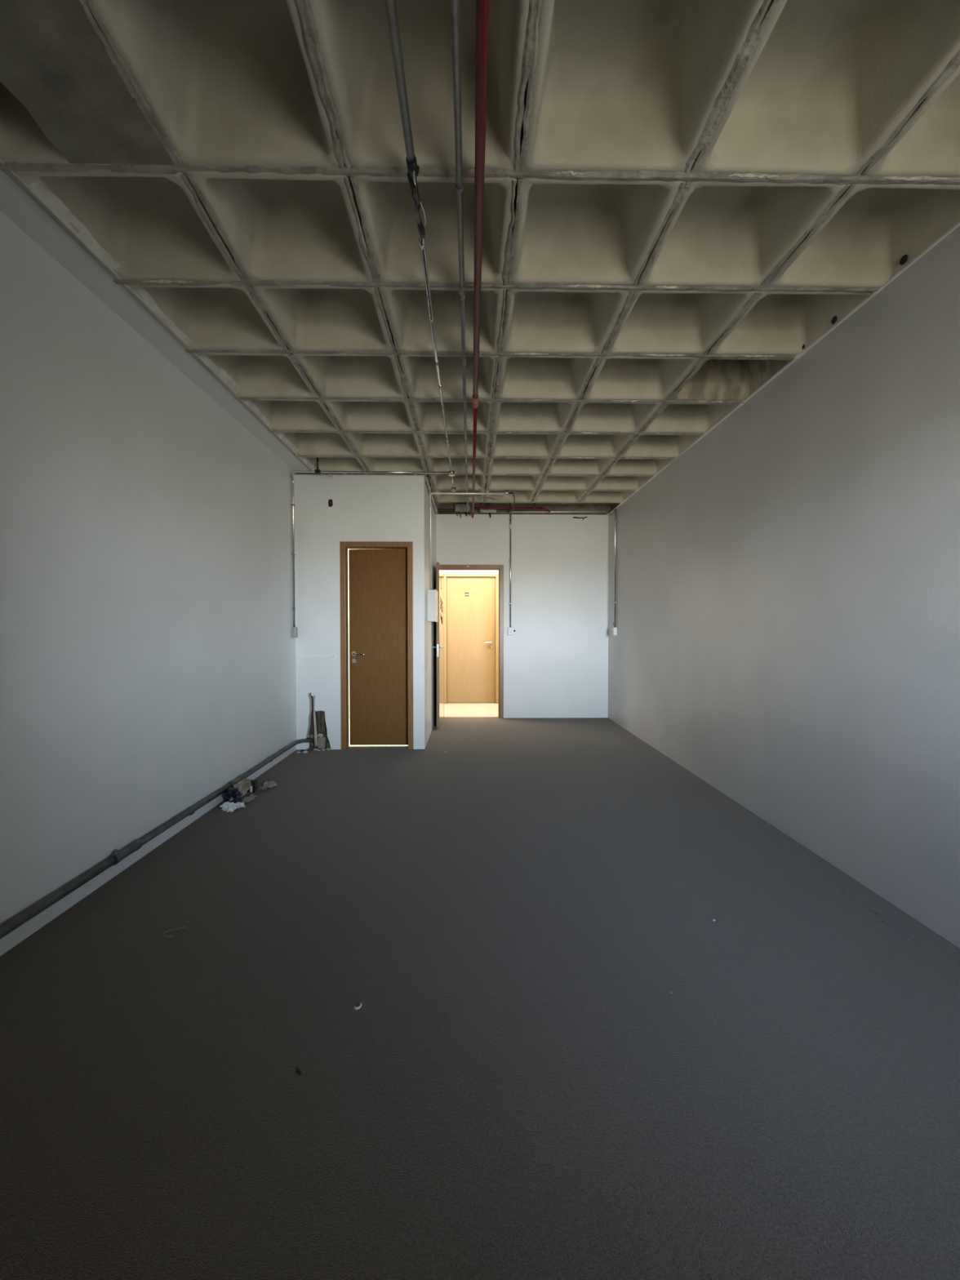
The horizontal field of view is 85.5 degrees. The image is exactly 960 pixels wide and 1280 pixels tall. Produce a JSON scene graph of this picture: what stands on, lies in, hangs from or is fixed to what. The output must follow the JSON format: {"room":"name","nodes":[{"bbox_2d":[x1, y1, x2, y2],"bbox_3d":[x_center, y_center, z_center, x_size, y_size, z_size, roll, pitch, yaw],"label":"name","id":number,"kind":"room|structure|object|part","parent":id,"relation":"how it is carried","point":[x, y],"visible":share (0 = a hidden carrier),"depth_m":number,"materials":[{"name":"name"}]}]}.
{"room":"empty office room","nodes":[
{"label":"empty office room","id":0,"kind":"room"},
{"bbox_2d":[0,211,296,955],"bbox_3d":[-1.963,-0.464,3.227,0.202,3.300,8.260,0,1,-1],"label":"wall","id":1,"kind":"structure","parent":0,"point":[148,651],"depth_m":2.61,"materials":[{"name":"paint"}]},
{"bbox_2d":[0,737,314,938],"bbox_3d":[-1.759,1.128,2.394,0.178,0.153,6.116,0,1,-1],"label":"conduit","id":2,"kind":"object","parent":1,"relation":"attached to","point":[117,855],"visible":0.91,"depth_m":2.58,"materials":[{"name":"grey metal"}]},
{"bbox_2d":[290,457,448,637],"bbox_3d":[-1.102,-0.936,5.186,1.602,1.825,0.120,0,1,3],"label":"conduit","id":3,"kind":"object","parent":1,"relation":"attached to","point":[294,629],"visible":1,"depth_m":5.21,"materials":[{"name":"grey metal"}]},
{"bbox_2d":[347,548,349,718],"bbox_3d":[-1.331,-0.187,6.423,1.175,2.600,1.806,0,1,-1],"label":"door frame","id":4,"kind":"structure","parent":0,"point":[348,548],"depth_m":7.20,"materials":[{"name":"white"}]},
{"bbox_2d":[294,472,426,749],"bbox_3d":[-1.239,-0.440,5.438,1.325,3.150,0.153,0,1,-1],"label":"wall","id":5,"kind":"structure","parent":0,"point":[329,511],"depth_m":5.36,"materials":[{"name":"paint"}]},
{"bbox_2d":[339,541,413,749],"bbox_3d":[-1.067,0.060,5.451,0.747,2.149,0.167,0,1,-1],"label":"door","id":6,"kind":"structure","parent":5,"relation":"in","point":[380,595],"depth_m":5.48,"materials":[{"name":"brown wood"}]},
{"bbox_3d":[-1.275,0.181,5.455,0.151,0.121,0.057,0,1,-1],"label":"handle","id":7,"kind":"part","parent":6,"relation":"part of","materials":[{"name":"silver metal"}]},
{"bbox_2d":[422,474,437,744],"bbox_3d":[-0.653,-0.535,6.311,0.178,3.300,1.836,0,1,-1],"label":"wall","id":8,"kind":"structure","parent":0,"point":[430,627],"depth_m":6.09,"materials":[{"name":"paint"}]},
{"bbox_2d":[427,589,438,622],"bbox_3d":[-0.537,-0.387,5.964,0.098,0.361,0.374,0,1,-1],"label":"box","id":9,"kind":"object","parent":8,"relation":"attached to","point":[433,595],"visible":1,"depth_m":5.79,"materials":[{"name":"white paint"}]},
{"bbox_2d":[429,489,515,590],"bbox_3d":[-0.071,-1.161,6.452,1.035,1.170,1.287,0,1,-1],"label":"conduit","id":10,"kind":"object","parent":8,"relation":"attached to","point":[506,493],"visible":0.99,"depth_m":5.86,"materials":[{"name":"white metal"}]},
{"bbox_2d":[444,570,498,573],"bbox_3d":[-0.150,-0.189,8.707,5.200,2.500,0.100,0,1,-1],"label":"wall","id":11,"kind":"structure","parent":0,"point":[445,571],"depth_m":8.64,"materials":[{"name":"white paint"}]},
{"bbox_2d":[444,573,498,703],"bbox_3d":[-0.150,-0.022,8.698,0.940,2.164,0.104,0,1,-1],"label":"door","id":12,"kind":"structure","parent":11,"relation":"in","point":[471,601],"depth_m":8.70,"materials":[{"name":"brown wood"}]},
{"bbox_3d":[0.135,0.077,8.684,0.151,0.121,0.057,0,1,-1],"label":"handle","id":13,"kind":"part","parent":12,"relation":"part of","materials":[{"name":"silver metal"}]},
{"bbox_2d":[0,702,959,1279],"bbox_3d":[-0.069,1.224,4.048,5.200,0.127,9.760,0,1,-1],"label":"floor","id":14,"kind":"structure","parent":0,"point":[518,1087],"depth_m":1.58,"materials":[{"name":"grey carpet"}]},
{"bbox_2d":[162,926,186,937],"bbox_3d":[-1.269,1.206,2.148,0.075,0.006,0.071,0,1,-1],"label":"string","id":15,"kind":"object","parent":14,"relation":"on","point":[184,926],"visible":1,"depth_m":2.16,"materials":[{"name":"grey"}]},
{"bbox_2d":[219,801,245,813],"bbox_3d":[-1.716,1.156,3.611,0.100,0.063,0.148,1,2,33],"label":"crumpled paper","id":16,"kind":"object","parent":14,"relation":"on","point":[228,806],"visible":1,"depth_m":3.59,"materials":[{"name":"white paper"}]},
{"bbox_2d":[222,786,243,803],"bbox_3d":[-1.776,1.124,3.728,0.112,0.130,0.137,0,1,-1],"label":"plastic bag","id":17,"kind":"object","parent":14,"relation":"on","point":[232,795],"visible":0.88,"depth_m":3.69,"materials":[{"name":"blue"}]},
{"bbox_2d":[233,777,251,796],"bbox_3d":[-1.781,1.113,3.890,0.076,0.122,0.169,0,1,-1],"label":"chunk","id":18,"kind":"object","parent":14,"relation":"on","point":[243,785],"visible":0.7,"depth_m":3.87,"materials":[{"name":"concrete"}]},
{"bbox_2d":[241,793,256,802],"bbox_3d":[-1.685,1.159,3.799,0.077,0.023,0.210,0,1,-1],"label":"plastic film","id":19,"kind":"object","parent":14,"relation":"on","point":[251,797],"visible":0.93,"depth_m":3.79,"materials":[{"name":"grey plastic"}]},
{"bbox_2d":[247,779,257,792],"bbox_3d":[-1.761,1.127,3.999,0.106,0.084,0.076,0,1,-1],"label":"bracket","id":20,"kind":"object","parent":14,"relation":"on","point":[253,782],"visible":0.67,"depth_m":3.99,"materials":[{"name":"black metal"}]},
{"bbox_2d":[259,780,276,791],"bbox_3d":[-1.670,1.145,4.099,0.110,0.038,0.229,0,1,-1],"label":"plastic film","id":21,"kind":"object","parent":14,"relation":"on","point":[267,784],"visible":1,"depth_m":4.10,"materials":[{"name":"grey plastic"}]},
{"bbox_2d":[297,1066,302,1075],"bbox_3d":[-0.513,1.221,1.471,0.011,0.011,0.024,-1,2,-32],"label":"scrap","id":22,"kind":"object","parent":14,"relation":"on","point":[299,1072],"visible":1,"depth_m":1.47,"materials":[{"name":"black rubber"}]},
{"bbox_2d":[353,1002,362,1010],"bbox_3d":[-0.402,1.216,1.723,0.018,0.010,0.028,1,2,43],"label":"paper scrap","id":23,"kind":"object","parent":14,"relation":"on","point":[361,1004],"visible":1,"depth_m":1.72,"materials":[{"name":"white paper"}]},
{"bbox_2d":[0,0,959,504],"bbox_3d":[0.001,-1.933,3.227,4.131,0.564,8.260,0,1,-1],"label":"ceiling","id":24,"kind":"structure","parent":0,"point":[682,197],"depth_m":2.11,"materials":[{"name":"concrete"}]},
{"bbox_2d":[384,0,456,492],"bbox_3d":[-0.236,-1.611,2.552,0.060,0.070,6.503,0,1,-1],"label":"conduit","id":25,"kind":"object","parent":24,"relation":"attached to","point":[413,168],"visible":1,"depth_m":1.69,"materials":[{"name":"grey metal"}]},
{"bbox_2d":[450,0,468,512],"bbox_3d":[-0.096,-1.631,3.183,0.031,0.064,7.762,0,1,-1],"label":"conduit","id":26,"kind":"object","parent":24,"relation":"attached to","point":[455,4],"visible":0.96,"depth_m":1.76,"materials":[{"name":"grey metal"}]},
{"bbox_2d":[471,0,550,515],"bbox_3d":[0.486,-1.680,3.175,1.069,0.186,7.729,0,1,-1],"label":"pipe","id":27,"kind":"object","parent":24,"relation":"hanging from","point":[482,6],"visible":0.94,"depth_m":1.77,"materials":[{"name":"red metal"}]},
{"bbox_2d":[435,503,611,718],"bbox_3d":[0.619,-0.558,7.323,2.756,3.300,0.155,0,1,-1],"label":"wall","id":28,"kind":"structure","parent":0,"point":[556,655],"depth_m":7.26,"materials":[{"name":"paint"}]},
{"bbox_2d":[454,503,469,512],"bbox_3d":[-0.242,-1.813,7.174,0.201,0.099,0.126,0,1,-1],"label":"junction box","id":29,"kind":"object","parent":28,"relation":"attached to","point":[462,508],"visible":0.95,"depth_m":7.11,"materials":[{"name":"grey metal"}]},
{"bbox_2d":[432,562,503,728],"bbox_3d":[-0.137,0.030,6.949,0.942,2.139,0.924,0,1,-1],"label":"door frame","id":30,"kind":"structure","parent":28,"relation":"in","point":[440,569],"depth_m":7.21,"materials":[{"name":"brown wood"}]},
{"bbox_3d":[-0.525,0.132,6.483,0.024,0.160,0.001,0,1,0],"label":"lock plate","id":31,"kind":"part","parent":30,"relation":"part of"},
{"bbox_3d":[-0.477,0.129,6.584,0.059,0.200,0.136,0,1,0],"label":"handle","id":32,"kind":"part","parent":30,"relation":"part of","materials":[{"name":"silver metal"}]},
{"bbox_2d":[480,508,496,513],"bbox_3d":[0.111,-1.777,7.186,0.226,0.046,0.116,0,1,-1],"label":"junction box","id":33,"kind":"object","parent":28,"relation":"attached to","point":[483,510],"visible":0.89,"depth_m":7.13,"materials":[{"name":"grey metal"}]},
{"bbox_2d":[507,510,605,635],"bbox_3d":[1.068,-0.933,7.229,1.361,1.724,0.051,0,1,-1],"label":"conduit","id":34,"kind":"object","parent":28,"relation":"attached to","point":[510,630],"visible":0.98,"depth_m":7.21,"materials":[{"name":"white metal"}]},
{"bbox_2d":[507,627,513,635],"bbox_3d":[0.426,-0.123,7.234,0.076,0.105,0.047,0,1,-1],"label":"outlet","id":35,"kind":"object","parent":34,"relation":"attached to","point":[510,630],"depth_m":7.21,"materials":[{"name":"white paint"}]},
{"bbox_2d":[608,221,959,947],"bbox_3d":[1.950,-0.466,3.294,0.232,3.300,8.260,0,1,-1],"label":"wall","id":36,"kind":"structure","parent":0,"point":[788,584],"depth_m":2.78,"materials":[{"name":"paint"}]},
{"bbox_2d":[605,509,617,635],"bbox_3d":[1.774,-0.909,7.033,0.050,1.685,0.412,0,1,-3],"label":"conduit","id":37,"kind":"object","parent":36,"relation":"attached to","point":[614,629],"visible":1,"depth_m":6.87,"materials":[{"name":"white plastic"}]}
]}

